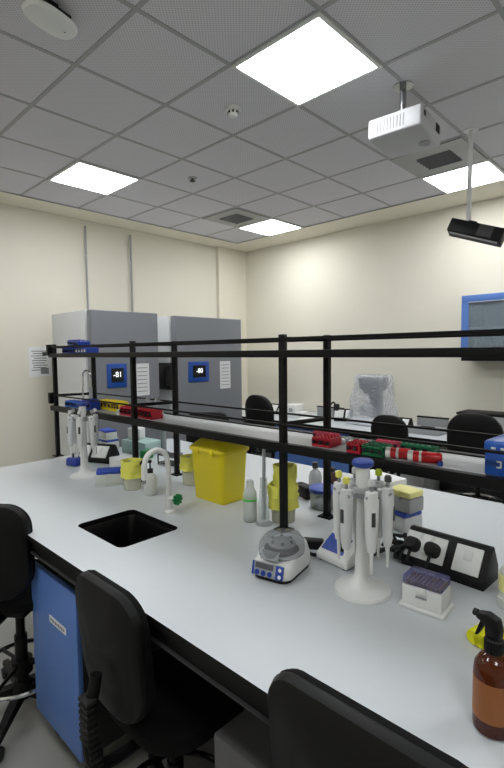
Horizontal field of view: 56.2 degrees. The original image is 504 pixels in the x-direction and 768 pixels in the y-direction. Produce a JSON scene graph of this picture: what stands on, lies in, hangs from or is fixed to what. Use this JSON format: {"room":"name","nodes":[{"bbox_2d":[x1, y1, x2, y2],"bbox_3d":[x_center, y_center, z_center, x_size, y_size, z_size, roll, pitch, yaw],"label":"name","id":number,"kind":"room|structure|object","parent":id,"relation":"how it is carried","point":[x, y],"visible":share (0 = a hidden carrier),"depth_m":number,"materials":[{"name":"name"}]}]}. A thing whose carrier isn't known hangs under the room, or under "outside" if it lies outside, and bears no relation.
{"room":"laboratory","nodes":[
{"label":"laboratory","id":0,"kind":"room"},
{"bbox_2d":[0,203,216,466],"bbox_3d":[-2.656,-0.307,5.095,0.200,3.182,7.510,3,5,44],"label":"wall","id":1,"kind":"structure","parent":0,"point":[43,270],"depth_m":5.36,"materials":[{"name":"beige paint"}]},
{"bbox_2d":[28,347,51,376],"bbox_3d":[-2.359,-0.250,5.258,0.005,0.330,0.250,3,5,44],"label":"notice","id":2,"kind":"object","parent":1,"relation":"attached to","point":[40,364],"visible":0.92,"depth_m":5.25,"materials":[{"name":"white paper"}]},
{"bbox_2d":[84,226,88,309],"bbox_3d":[-1.956,-0.911,5.619,0.035,1.900,0.040,3,5,44],"label":"pipe","id":3,"kind":"object","parent":1,"relation":"attached to","point":[85,235],"visible":0.6,"depth_m":5.58,"materials":[{"name":"grey metal"}]},
{"bbox_2d":[129,235,132,311],"bbox_3d":[-1.538,-0.945,6.054,0.035,1.900,0.040,3,5,44],"label":"pipe","id":4,"kind":"object","parent":1,"relation":"attached to","point":[130,262],"visible":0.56,"depth_m":6.01,"materials":[{"name":"white metal"}]},
{"bbox_2d":[216,246,247,422],"bbox_3d":[-0.302,-0.487,7.354,0.060,3.182,0.580,3,5,44],"label":"trim","id":5,"kind":"structure","parent":1,"relation":"attached to","point":[230,263],"depth_m":7.28,"materials":[{"name":"beige paint"}]},
{"bbox_2d":[0,0,503,243],"bbox_3d":[0.140,-1.777,2.289,8.000,0.091,7.510,3,5,44],"label":"ceiling","id":6,"kind":"structure","parent":0,"point":[143,89],"depth_m":3.04,"materials":[{"name":"tile"}]},
{"bbox_2d":[21,0,77,39],"bbox_3d":[-0.913,-1.673,2.136,0.152,0.094,0.254,2,4,30],"label":"wireless access point","id":7,"kind":"object","parent":6,"relation":"attached to","point":[45,14],"visible":1,"depth_m":2.11,"materials":[{"name":"white plastic"}]},
{"bbox_2d":[47,160,140,195],"bbox_3d":[-1.427,-1.851,4.271,0.600,0.012,0.600,3,5,44],"label":"recessed light","id":8,"kind":"object","parent":6,"relation":"in","point":[80,174],"visible":1,"depth_m":4.24,"materials":[{"name":"white plastic"}]},
{"bbox_2d":[225,104,240,118],"bbox_3d":[-0.123,-1.766,3.071,0.104,0.054,0.104,3,5,44],"label":"smoke detector","id":9,"kind":"object","parent":6,"relation":"attached to","point":[232,110],"visible":1,"depth_m":3.04,"materials":[{"name":"white plastic"}]},
{"bbox_2d":[202,208,270,227],"bbox_3d":[-0.181,-1.948,5.567,0.570,0.024,0.570,3,5,44],"label":"ceiling vent","id":10,"kind":"object","parent":6,"relation":"in","point":[235,217],"visible":1,"depth_m":5.53,"materials":[{"name":"grey metal"}]},
{"bbox_2d":[238,218,302,235],"bbox_3d":[0.234,-1.986,5.998,0.600,0.012,0.600,3,5,44],"label":"recessed light","id":11,"kind":"object","parent":6,"relation":"in","point":[272,226],"visible":1,"depth_m":5.98,"materials":[{"name":"white plastic"}]},
{"bbox_2d":[231,11,382,106],"bbox_3d":[0.305,-1.757,2.612,0.600,0.012,0.600,3,5,44],"label":"recessed light","id":12,"kind":"object","parent":6,"relation":"in","point":[314,58],"visible":1,"depth_m":2.58,"materials":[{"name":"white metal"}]},
{"bbox_2d":[368,80,440,158],"bbox_3d":[0.945,-1.636,2.913,0.334,0.314,0.347,3,5,39],"label":"projector","id":13,"kind":"object","parent":6,"relation":"attached to","point":[405,131],"visible":1,"depth_m":2.83,"materials":[{"name":"white plastic"}]},
{"bbox_2d":[377,112,403,132],"bbox_3d":[0.821,-1.550,2.802,0.168,0.070,0.007,3,5,40],"label":"grille","id":14,"kind":"object","parent":13,"relation":"attached to","point":[393,122],"depth_m":2.80,"materials":[{"name":"grey plastic"}]},
{"bbox_2d":[391,137,486,177],"bbox_3d":[1.551,-1.855,3.908,0.570,0.024,0.570,3,5,44],"label":"ceiling vent","id":15,"kind":"object","parent":6,"relation":"in","point":[451,154],"visible":0.95,"depth_m":3.88,"materials":[{"name":"grey metal"}]},
{"bbox_2d":[420,159,503,193],"bbox_3d":[1.966,-1.893,4.339,0.600,0.012,0.600,3,5,44],"label":"recessed light","id":16,"kind":"object","parent":6,"relation":"in","point":[485,172],"visible":1,"depth_m":4.32,"materials":[{"name":"white plastic"}]},
{"bbox_2d":[447,127,503,246],"bbox_3d":[1.620,-1.406,3.399,0.391,0.855,0.152,2,5,36],"label":"camera","id":17,"kind":"object","parent":6,"relation":"hanging from","point":[467,229],"visible":1,"depth_m":3.40,"materials":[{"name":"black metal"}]},
{"bbox_2d":[0,451,503,767],"bbox_3d":[0.177,1.482,2.510,8.000,0.100,7.510,3,5,44],"label":"floor","id":18,"kind":"structure","parent":0,"point":[30,741],"depth_m":1.94,"materials":[{"name":"plastic"}]},
{"bbox_2d":[0,504,57,761],"bbox_3d":[-1.024,0.962,2.089,0.575,1.020,0.591,0,4,7],"label":"stool","id":19,"kind":"object","parent":18,"relation":"on","point":[17,564],"visible":0.52,"depth_m":1.91,"materials":[{"name":"black fabric"}]},
{"bbox_2d":[31,561,160,762],"bbox_3d":[-0.561,1.095,2.027,0.400,0.753,0.583,3,5,44],"label":"base cabinet","id":20,"kind":"object","parent":18,"relation":"on","point":[61,675],"visible":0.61,"depth_m":1.78,"materials":[{"name":"blue"}]},
{"bbox_2d":[52,309,159,457],"bbox_3d":[-1.539,0.261,5.045,0.866,2.010,0.760,3,5,44],"label":"freezer","id":21,"kind":"object","parent":18,"relation":"on","point":[95,326],"visible":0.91,"depth_m":4.72,"materials":[{"name":"white metal"}]},
{"bbox_2d":[75,570,244,767],"bbox_3d":[-0.275,1.020,1.513,0.564,0.965,0.591,-1,4,-9],"label":"stool","id":22,"kind":"object","parent":18,"relation":"on","point":[167,710],"visible":0.91,"depth_m":1.32,"materials":[{"name":"black plastic"}]},
{"bbox_2d":[157,316,241,440],"bbox_3d":[-0.796,0.206,5.817,0.866,1.998,1.093,3,5,44],"label":"freezer","id":23,"kind":"object","parent":18,"relation":"on","point":[202,380],"visible":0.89,"depth_m":5.42,"materials":[{"name":"white metal"}]},
{"bbox_2d":[186,412,229,442],"bbox_3d":[-0.379,0.769,4.678,0.560,1.040,0.600,0,4,4],"label":"stool","id":24,"kind":"object","parent":18,"relation":"on","point":[189,438],"visible":0.04,"depth_m":4.42,"materials":[{"name":"black plastic"}]},
{"bbox_2d":[214,709,272,767],"bbox_3d":[0.169,1.143,1.304,0.340,0.440,0.420,3,5,44],"label":"drawer unit","id":25,"kind":"object","parent":18,"relation":"on","point":[244,741],"visible":0.27,"depth_m":1.23,"materials":[{"name":"grey"}]},
{"bbox_2d":[0,438,503,767],"bbox_3d":[0.381,1.027,1.787,4.440,0.900,1.617,3,5,44],"label":"bench","id":26,"kind":"object","parent":18,"relation":"on","point":[202,602],"visible":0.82,"depth_m":1.34,"materials":[{"name":"white laminate"}]},
{"bbox_2d":[66,453,79,466],"bbox_3d":[-1.118,0.473,2.968,0.092,0.080,0.065,1,4,27],"label":"holder","id":27,"kind":"object","parent":26,"relation":"on","point":[74,461],"visible":0.84,"depth_m":2.94,"materials":[{"name":"blue plastic"}]},
{"bbox_2d":[68,402,97,479],"bbox_3d":[-0.963,0.317,2.695,0.168,0.425,0.165,1,4,24],"label":"stand","id":28,"kind":"object","parent":26,"relation":"on","point":[84,473],"visible":0.81,"depth_m":2.68,"materials":[{"name":"white plastic"}]},
{"bbox_2d":[67,410,74,456],"bbox_3d":[-1.018,0.279,2.655,0.039,0.268,0.044,1,4,22],"label":"pipette","id":29,"kind":"object","parent":28,"relation":"hanging from","point":[70,425],"visible":1,"depth_m":2.64,"materials":[{"name":"white plastic"}]},
{"bbox_2d":[76,411,83,457],"bbox_3d":[-0.958,0.281,2.626,0.039,0.268,0.044,-4,5,-38],"label":"pipette","id":30,"kind":"object","parent":28,"relation":"hanging from","point":[79,423],"visible":1,"depth_m":2.61,"materials":[{"name":"white plastic"}]},
{"bbox_2d":[88,410,95,456],"bbox_3d":[-0.903,0.278,2.663,0.044,0.268,0.039,-1,4,-8],"label":"pipette","id":31,"kind":"object","parent":28,"relation":"hanging from","point":[92,423],"visible":0.99,"depth_m":2.65,"materials":[{"name":"white plastic"}]},
{"bbox_2d":[78,443,119,463],"bbox_3d":[-1.005,0.448,3.083,0.250,0.112,0.115,1,4,20],"label":"power socket","id":32,"kind":"object","parent":26,"relation":"on","point":[104,451],"visible":0.59,"depth_m":3.04,"materials":[{"name":"black plastic"}]},
{"bbox_2d":[98,438,119,447],"bbox_3d":[-1.077,0.441,3.516,0.164,0.069,0.114,3,5,40],"label":"tip box","id":33,"kind":"object","parent":26,"relation":"on","point":[114,441],"visible":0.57,"depth_m":3.47,"materials":[{"name":"white plastic"}]},
{"bbox_2d":[98,428,117,440],"bbox_3d":[-1.077,0.370,3.511,0.104,0.069,0.154,-4,5,-42],"label":"tip box","id":34,"kind":"object","parent":33,"relation":"on","point":[105,434],"visible":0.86,"depth_m":3.47,"materials":[{"name":"white plastic"}]},
{"bbox_2d":[98,431,116,438],"bbox_3d":[-1.077,0.374,3.512,0.090,0.042,0.140,-4,5,-42],"label":"tray","id":35,"kind":"object","parent":34,"relation":"on","point":[101,434],"depth_m":3.46,"materials":[{"name":"white plastic"}]},
{"bbox_2d":[95,466,123,486],"bbox_3d":[-0.766,0.496,2.541,0.149,0.083,0.094,-2,4,-14],"label":"tip box","id":36,"kind":"object","parent":26,"relation":"on","point":[106,476],"visible":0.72,"depth_m":2.50,"materials":[{"name":"white plastic"}]},
{"bbox_2d":[109,455,132,466],"bbox_3d":[-0.780,0.481,2.859,0.110,0.070,0.160,-4,5,-40],"label":"carton","id":37,"kind":"object","parent":26,"relation":"on","point":[114,461],"visible":0.32,"depth_m":2.85,"materials":[{"name":"white"}]},
{"bbox_2d":[82,515,172,547],"bbox_3d":[-0.504,0.696,1.919,0.362,0.192,0.282,3,5,44],"label":"sink","id":38,"kind":"object","parent":26,"relation":"in","point":[128,530],"visible":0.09,"depth_m":2.06,"materials":[{"name":"black"}]},
{"bbox_2d":[120,458,142,490],"bbox_3d":[-0.620,0.466,2.440,0.123,0.151,0.122,1,4,25],"label":"cup","id":39,"kind":"object","parent":26,"relation":"on","point":[130,470],"visible":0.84,"depth_m":2.40,"materials":[{"name":"beige plastic"}]},
{"bbox_2d":[122,437,162,454],"bbox_3d":[-0.776,0.439,3.338,0.260,0.090,0.160,2,5,38],"label":"carton","id":40,"kind":"object","parent":26,"relation":"on","point":[144,443],"visible":0.61,"depth_m":3.29,"materials":[{"name":"teal"}]},
{"bbox_2d":[139,460,157,495],"bbox_3d":[-0.509,0.462,2.343,0.074,0.172,0.072,3,5,44],"label":"pump bottle","id":41,"kind":"object","parent":26,"relation":"on","point":[150,488],"visible":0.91,"depth_m":2.32,"materials":[{"name":"white plastic"}]},
{"bbox_2d":[141,447,182,514],"bbox_3d":[-0.386,0.419,2.017,0.076,0.299,0.167,3,5,44],"label":"tap","id":42,"kind":"object","parent":26,"relation":"on","point":[176,499],"visible":1,"depth_m":2.04,"materials":[{"name":"white plastic"}]},
{"bbox_2d":[179,454,194,485],"bbox_3d":[-0.328,0.458,2.520,0.123,0.151,0.122,2,5,35],"label":"cup","id":43,"kind":"object","parent":26,"relation":"on","point":[186,461],"visible":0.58,"depth_m":2.48,"materials":[{"name":"beige plastic"}]},
{"bbox_2d":[189,438,248,504],"bbox_3d":[-0.159,0.404,2.267,0.250,0.290,0.193,3,5,44],"label":"bin","id":44,"kind":"object","parent":26,"relation":"on","point":[219,467],"visible":0.91,"depth_m":2.19,"materials":[{"name":"yellow plastic"}]},
{"bbox_2d":[243,479,256,522],"bbox_3d":[-0.009,0.483,1.957,0.059,0.172,0.059,3,5,44],"label":"squeeze bottle","id":45,"kind":"object","parent":26,"relation":"on","point":[249,494],"visible":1,"depth_m":1.94,"materials":[{"name":"white plastic"}]},
{"bbox_2d":[262,449,265,519],"bbox_3d":[0.047,0.413,1.912,0.068,0.315,0.068,3,5,44],"label":"cylinder","id":46,"kind":"object","parent":26,"relation":"on","point":[263,450],"visible":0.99,"depth_m":1.91,"materials":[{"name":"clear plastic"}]},
{"bbox_2d":[46,329,503,532],"bbox_3d":[0.198,0.185,1.917,4.150,0.766,0.298,3,5,44],"label":"rack","id":47,"kind":"object","parent":26,"relation":"on","point":[462,468],"visible":0.84,"depth_m":1.85,"materials":[{"name":"black metal"}]},
{"bbox_2d":[76,347,98,352],"bbox_3d":[-1.088,-0.221,3.113,0.092,0.042,0.170,-4,5,-40],"label":"tube rack","id":48,"kind":"object","parent":47,"relation":"on","point":[79,349],"visible":0.98,"depth_m":3.06,"materials":[{"name":"blue plastic"}]},
{"bbox_2d":[82,370,92,398],"bbox_3d":[-1.125,0.027,3.211,0.110,0.248,0.060,1,4,27],"label":"stand","id":49,"kind":"object","parent":47,"relation":"on","point":[88,371],"visible":0.7,"depth_m":3.19,"materials":[{"name":"silver metal"}]},
{"bbox_2d":[82,398,99,410],"bbox_3d":[-1.032,0.130,3.024,0.072,0.066,0.130,-4,5,-40],"label":"tube rack","id":50,"kind":"object","parent":47,"relation":"on","point":[91,404],"visible":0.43,"depth_m":2.98,"materials":[{"name":"blue plastic"}]},
{"bbox_2d":[137,407,162,419],"bbox_3d":[-0.563,0.159,2.589,0.077,0.056,0.150,-4,5,-43],"label":"tube rack","id":51,"kind":"object","parent":47,"relation":"on","point":[145,413],"visible":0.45,"depth_m":2.55,"materials":[{"name":"red plastic"}]},
{"bbox_2d":[59,405,499,476],"bbox_3d":[0.207,0.230,1.915,4.120,0.012,0.230,3,5,44],"label":"shelf","id":52,"kind":"object","parent":47,"relation":"attached to","point":[456,461],"depth_m":2.01,"materials":[{"name":"grey"}]},
{"bbox_2d":[312,433,340,447],"bbox_3d":[0.281,0.213,1.781,0.078,0.038,0.087,3,5,41],"label":"tube rack","id":53,"kind":"object","parent":47,"relation":"on","point":[323,440],"visible":1,"depth_m":1.76,"materials":[{"name":"red plastic"}]},
{"bbox_2d":[346,439,368,453],"bbox_3d":[0.373,0.220,1.658,0.072,0.040,0.055,-4,5,-44],"label":"tube rack","id":54,"kind":"object","parent":47,"relation":"on","point":[353,446],"visible":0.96,"depth_m":1.64,"materials":[{"name":"red plastic"}]},
{"bbox_2d":[362,441,392,457],"bbox_3d":[0.426,0.223,1.608,0.072,0.040,0.078,-4,5,-44],"label":"tube rack","id":55,"kind":"object","parent":47,"relation":"on","point":[375,449],"visible":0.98,"depth_m":1.59,"materials":[{"name":"green plastic"}]},
{"bbox_2d":[385,447,409,458],"bbox_3d":[0.479,0.227,1.549,0.076,0.037,0.037,1,4,27],"label":"tube","id":56,"kind":"object","parent":47,"relation":"on","point":[390,452],"visible":0.85,"depth_m":1.54,"materials":[{"name":"red plastic"}]},
{"bbox_2d":[400,442,439,452],"bbox_3d":[0.583,0.222,1.641,0.120,0.034,0.052,3,5,44],"label":"tube rack","id":57,"kind":"object","parent":47,"relation":"on","point":[412,446],"visible":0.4,"depth_m":1.62,"materials":[{"name":"green plastic"}]},
{"bbox_2d":[407,450,442,463],"bbox_3d":[0.546,0.231,1.488,0.103,0.037,0.037,1,4,27],"label":"tube","id":58,"kind":"object","parent":47,"relation":"on","point":[412,456],"visible":0.97,"depth_m":1.48,"materials":[{"name":"red plastic"}]},
{"bbox_2d":[484,434,503,476],"bbox_3d":[0.767,0.208,1.327,0.141,0.099,0.174,-4,5,-43],"label":"instrument box","id":59,"kind":"object","parent":47,"relation":"on","point":[494,463],"visible":0.95,"depth_m":1.32,"materials":[{"name":"blue plastic"}]},
{"bbox_2d":[251,533,310,583],"bbox_3d":[0.094,0.536,1.509,0.142,0.125,0.194,2,5,32],"label":"mini centrifuge","id":60,"kind":"object","parent":26,"relation":"on","point":[285,556],"visible":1,"depth_m":1.46,"materials":[{"name":"white plastic"}]},
{"bbox_2d":[264,543,298,556],"bbox_3d":[0.097,0.525,1.512,0.116,0.014,0.115,2,5,32],"label":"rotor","id":61,"kind":"object","parent":60,"relation":"on","point":[291,550],"depth_m":1.47,"materials":[{"name":"grey plastic"}]},
{"bbox_2d":[267,481,299,523],"bbox_3d":[0.130,0.488,1.956,0.132,0.156,0.134,-3,4,-29],"label":"cup","id":62,"kind":"object","parent":26,"relation":"on","point":[273,490],"visible":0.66,"depth_m":1.92,"materials":[{"name":"yellow plastic"}]},
{"bbox_2d":[271,484,294,523],"bbox_3d":[0.130,0.494,1.957,0.112,0.144,0.112,0,4,7],"label":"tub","id":63,"kind":"object","parent":62,"relation":"in","point":[275,508],"depth_m":1.91,"materials":[{"name":"beige plastic"}]},
{"bbox_2d":[272,462,296,486],"bbox_3d":[0.135,0.374,1.950,0.107,0.086,0.106,3,5,40],"label":"cup","id":64,"kind":"object","parent":62,"relation":"on","point":[292,467],"visible":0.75,"depth_m":1.92,"materials":[{"name":"yellow plastic"}]},
{"bbox_2d":[298,483,313,499],"bbox_3d":[0.259,0.515,2.264,0.050,0.060,0.095,-2,4,-23],"label":"power adapter","id":65,"kind":"object","parent":26,"relation":"on","point":[303,490],"visible":0.77,"depth_m":2.23,"materials":[{"name":"black plastic"}]},
{"bbox_2d":[304,537,323,549],"bbox_3d":[0.237,0.569,1.679,0.116,0.032,0.040,0,4,15],"label":"power adapter","id":66,"kind":"object","parent":26,"relation":"on","point":[313,543],"visible":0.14,"depth_m":1.67,"materials":[{"name":"black plastic"}]},
{"bbox_2d":[317,529,373,570],"bbox_3d":[0.314,0.538,1.588,0.150,0.104,0.130,-4,5,-38],"label":"mixer","id":67,"kind":"object","parent":26,"relation":"on","point":[327,552],"visible":0.27,"depth_m":1.55,"materials":[{"name":"white plastic"}]},
{"bbox_2d":[333,457,391,604],"bbox_3d":[0.321,0.411,1.370,0.169,0.388,0.166,1,4,24],"label":"stand","id":68,"kind":"object","parent":26,"relation":"on","point":[362,588],"visible":0.74,"depth_m":1.35,"materials":[{"name":"white plastic"}]},
{"bbox_2d":[332,470,343,558],"bbox_3d":[0.261,0.388,1.397,0.044,0.268,0.039,-1,4,-8],"label":"pipette","id":69,"kind":"object","parent":68,"relation":"hanging from","point":[338,484],"visible":0.8,"depth_m":1.38,"materials":[{"name":"white plastic"}]},
{"bbox_2d":[339,476,353,569],"bbox_3d":[0.266,0.392,1.331,0.039,0.268,0.044,1,4,22],"label":"pipette","id":70,"kind":"object","parent":68,"relation":"hanging from","point":[345,503],"visible":1,"depth_m":1.31,"materials":[{"name":"white plastic"}]},
{"bbox_2d":[348,467,356,552],"bbox_3d":[0.316,0.384,1.435,0.039,0.268,0.044,-4,5,-38],"label":"pipette","id":71,"kind":"object","parent":68,"relation":"hanging from","point":[352,479],"visible":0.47,"depth_m":1.43,"materials":[{"name":"white plastic"}]},
{"bbox_2d":[364,479,378,574],"bbox_3d":[0.326,0.393,1.302,0.039,0.268,0.044,-4,5,-38],"label":"pipette","id":72,"kind":"object","parent":68,"relation":"hanging from","point":[371,505],"visible":1,"depth_m":1.29,"materials":[{"name":"white plastic"}]},
{"bbox_2d":[375,469,384,556],"bbox_3d":[0.376,0.386,1.406,0.039,0.268,0.044,1,4,22],"label":"pipette","id":73,"kind":"object","parent":68,"relation":"hanging from","point":[379,483],"visible":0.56,"depth_m":1.40,"materials":[{"name":"white plastic"}]},
{"bbox_2d":[378,475,394,567],"bbox_3d":[0.382,0.390,1.340,0.044,0.268,0.039,-1,4,-8],"label":"pipette","id":74,"kind":"object","parent":68,"relation":"hanging from","point":[388,509],"visible":1,"depth_m":1.33,"materials":[{"name":"white plastic"}]},
{"bbox_2d":[370,469,406,485],"bbox_3d":[0.552,0.476,2.050,0.126,0.160,0.196,-3,5,-32],"label":"foam box","id":75,"kind":"object","parent":26,"relation":"on","point":[396,480],"visible":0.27,"depth_m":2.00,"materials":[{"name":"white"}]},
{"bbox_2d":[373,539,405,560],"bbox_3d":[0.477,0.552,1.582,0.104,0.062,0.137,3,5,44],"label":"cable","id":76,"kind":"object","parent":26,"relation":"on","point":[398,547],"visible":0.57,"depth_m":1.55,"materials":[{"name":"black rubber"}]},
{"bbox_2d":[393,510,421,532],"bbox_3d":[0.592,0.529,1.872,0.107,0.077,0.120,-3,4,-30],"label":"tip box","id":77,"kind":"object","parent":26,"relation":"on","point":[403,521],"visible":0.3,"depth_m":1.82,"materials":[{"name":"grey plastic"}]},
{"bbox_2d":[392,484,423,513],"bbox_3d":[0.599,0.450,1.852,0.097,0.082,0.108,-3,5,-36],"label":"tip box","id":78,"kind":"object","parent":77,"relation":"on","point":[407,499],"visible":0.83,"depth_m":1.82,"materials":[{"name":"grey plastic"}]},
{"bbox_2d":[398,571,453,620],"bbox_3d":[0.476,0.564,1.289,0.122,0.090,0.089,3,5,41],"label":"tip box","id":79,"kind":"object","parent":26,"relation":"on","point":[426,595],"visible":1,"depth_m":1.26,"materials":[{"name":"white plastic"}]},
{"bbox_2d":[401,525,497,591],"bbox_3d":[0.620,0.537,1.492,0.115,0.112,0.262,-4,5,-43],"label":"power socket","id":80,"kind":"object","parent":26,"relation":"on","point":[466,562],"visible":0.9,"depth_m":1.44,"materials":[{"name":"black plastic"}]},
{"bbox_2d":[404,536,420,561],"bbox_3d":[0.517,0.531,1.530,0.056,0.078,0.046,-4,5,-43],"label":"plug","id":81,"kind":"object","parent":80,"relation":"attached to","point":[413,544],"visible":1,"depth_m":1.52,"materials":[{"name":"black plastic"}]},
{"bbox_2d":[423,541,440,567],"bbox_3d":[0.562,0.534,1.482,0.056,0.078,0.046,-4,5,-43],"label":"plug","id":82,"kind":"object","parent":80,"relation":"attached to","point":[431,549],"visible":1,"depth_m":1.47,"materials":[{"name":"black plastic"}]},
{"bbox_2d":[463,550,473,561],"bbox_3d":[0.651,0.517,1.421,0.020,0.026,0.026,-4,5,-43],"label":"switch","id":83,"kind":"object","parent":80,"relation":"attached to","point":[468,555],"depth_m":1.42,"materials":[{"name":"white plastic"}]},
{"bbox_2d":[466,624,503,648],"bbox_3d":[0.580,0.602,1.094,0.070,0.038,0.140,-3,5,-32],"label":"pad","id":84,"kind":"object","parent":26,"relation":"on","point":[478,640],"visible":0.27,"depth_m":1.11,"materials":[{"name":"yellow plastic"}]},
{"bbox_2d":[472,608,503,740],"bbox_3d":[0.442,0.529,0.868,0.069,0.217,0.074,-3,5,-34],"label":"spray bottle","id":85,"kind":"object","parent":26,"relation":"on","point":[488,665],"visible":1,"depth_m":0.85,"materials":[{"name":"brown glass"}]},
{"bbox_2d":[497,564,503,610],"bbox_3d":[0.701,0.550,1.276,0.066,0.115,0.066,3,5,44],"label":"bottle","id":86,"kind":"object","parent":26,"relation":"on","point":[500,595],"visible":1,"depth_m":1.27,"materials":[{"name":"white"}]},
{"bbox_2d":[245,395,277,458],"bbox_3d":[0.240,0.675,5.232,0.602,1.140,0.564,-4,5,-42],"label":"stool","id":87,"kind":"object","parent":18,"relation":"on","point":[259,402],"visible":0.17,"depth_m":5.03,"materials":[{"name":"black plastic"}]},
{"bbox_2d":[275,425,357,473],"bbox_3d":[0.891,0.853,5.898,1.100,0.680,0.616,3,5,44],"label":"base cabinet","id":88,"kind":"object","parent":18,"relation":"on","point":[346,468],"visible":0.02,"depth_m":5.66,"materials":[{"name":"blue"}]},
{"bbox_2d":[242,406,446,469],"bbox_3d":[1.895,0.868,5.066,6.400,0.740,0.945,3,5,44],"label":"bench","id":89,"kind":"object","parent":18,"relation":"on","point":[335,425],"visible":0.16,"depth_m":5.30,"materials":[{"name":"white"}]},
{"bbox_2d":[287,403,307,417],"bbox_3d":[0.586,0.349,6.202,0.300,0.170,0.203,3,5,44],"label":"printer","id":90,"kind":"object","parent":89,"relation":"on","point":[297,408],"visible":0.77,"depth_m":6.14,"materials":[{"name":"white plastic"}]},
{"bbox_2d":[334,408,353,421],"bbox_3d":[1.138,0.380,5.838,0.220,0.146,0.150,1,4,24],"label":"box","id":91,"kind":"object","parent":89,"relation":"on","point":[341,413],"visible":0.89,"depth_m":5.80,"materials":[{"name":"white plastic"}]},
{"bbox_2d":[242,406,446,440],"bbox_3d":[1.896,0.513,5.047,6.400,0.030,0.930,3,5,44],"label":"countertop","id":92,"kind":"structure","parent":89,"relation":"on","point":[337,424],"depth_m":5.39,"materials":[{"name":"white laminate"}]},
{"bbox_2d":[351,377,387,425],"bbox_3d":[1.413,0.199,5.508,0.400,0.545,0.340,3,5,44],"label":"apparatus","id":93,"kind":"object","parent":89,"relation":"on","point":[374,387],"visible":0.78,"depth_m":5.46,"materials":[{"name":"white plastic"}]},
{"bbox_2d":[408,415,448,435],"bbox_3d":[1.838,0.430,4.909,0.335,0.157,0.300,3,5,44],"label":"instrument","id":94,"kind":"object","parent":89,"relation":"on","point":[423,421],"visible":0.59,"depth_m":4.89,"materials":[{"name":"grey"}]},
{"bbox_2d":[456,409,503,430],"bbox_3d":[2.388,0.408,4.542,0.760,0.238,0.415,3,5,44],"label":"instrument","id":95,"kind":"object","parent":89,"relation":"on","point":[499,416],"visible":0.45,"depth_m":4.59,"materials":[{"name":"grey"}]},
{"bbox_2d":[268,668,468,767],"bbox_3d":[0.325,1.026,0.962,0.577,1.015,0.602,3,5,44],"label":"office chair","id":96,"kind":"object","parent":18,"relation":"on","point":[312,724],"visible":1,"depth_m":0.78,"materials":[{"name":"black fabric"}]},
{"bbox_2d":[371,414,407,476],"bbox_3d":[1.477,0.775,4.691,0.560,0.985,0.600,3,5,44],"label":"stool","id":97,"kind":"object","parent":18,"relation":"on","point":[380,430],"visible":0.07,"depth_m":4.49,"materials":[{"name":"black fabric"}]},
{"bbox_2d":[393,473,438,490],"bbox_3d":[1.787,1.049,5.224,0.420,0.360,0.407,3,5,44],"label":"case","id":98,"kind":"object","parent":18,"relation":"on","point":[426,483],"visible":0.08,"depth_m":5.03,"materials":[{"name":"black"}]},
{"bbox_2d":[447,413,503,503],"bbox_3d":[1.959,0.764,4.035,0.560,1.085,0.600,2,5,36],"label":"stool","id":99,"kind":"object","parent":18,"relation":"on","point":[470,422],"visible":0.24,"depth_m":3.84,"materials":[{"name":"black fabric"}]},
{"bbox_2d":[309,483,332,494],"bbox_3d":[0.318,0.504,2.118,0.124,0.100,0.124,3,5,44],"label":"lid","id":100,"kind":"object","parent":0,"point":[316,488],"visible":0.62,"depth_m":2.08,"materials":[{"name":"blue plastic"}]},
{"bbox_2d":[246,196,503,449],"bbox_3d":[2.688,-0.362,5.029,7.600,3.182,0.200,3,5,44],"label":"wall","id":101,"kind":"structure","parent":0,"point":[407,274],"depth_m":5.87,"materials":[{"name":"beige paint"}]},
{"bbox_2d":[0,181,503,251],"bbox_3d":[0.141,-1.740,2.292,7.600,0.012,7.110,3,5,44],"label":"trim","id":102,"kind":"structure","parent":101,"relation":"attached to","point":[493,190],"depth_m":5.54,"materials":[{"name":"beige paint"}]},
{"bbox_2d":[439,481,503,499],"bbox_3d":[2.631,1.181,5.056,7.400,0.100,0.016,3,5,44],"label":"baseboard","id":103,"kind":"structure","parent":101,"relation":"attached to","point":[444,485],"depth_m":5.29,"materials":[{"name":"grey"}]},
{"bbox_2d":[461,292,503,360],"bbox_3d":[2.772,-0.558,4.549,1.350,0.670,0.353,3,5,44],"label":"upper cabinet","id":104,"kind":"object","parent":101,"relation":"attached to","point":[494,302],"visible":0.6,"depth_m":4.89,"materials":[{"name":"blue"}]},
{"bbox_2d":[472,307,486,326],"bbox_3d":[2.368,-0.692,4.908,0.090,0.210,0.160,3,5,44],"label":"file box","id":105,"kind":"object","parent":104,"relation":"on","point":[479,313],"visible":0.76,"depth_m":4.86,"materials":[{"name":"grey"}]},
{"bbox_2d":[477,336,491,346],"bbox_3d":[2.418,-0.403,4.911,0.100,0.200,0.140,3,5,44],"label":"carton","id":106,"kind":"object","parent":104,"relation":"in","point":[486,341],"visible":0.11,"depth_m":4.86,"materials":[{"name":"grey"}]},
{"bbox_2d":[469,326,503,329],"bbox_3d":[2.787,-0.564,4.564,1.310,0.016,0.270,3,5,44],"label":"shelf","id":107,"kind":"object","parent":104,"relation":"attached to","point":[470,327],"depth_m":4.86,"materials":[{"name":"grey"}]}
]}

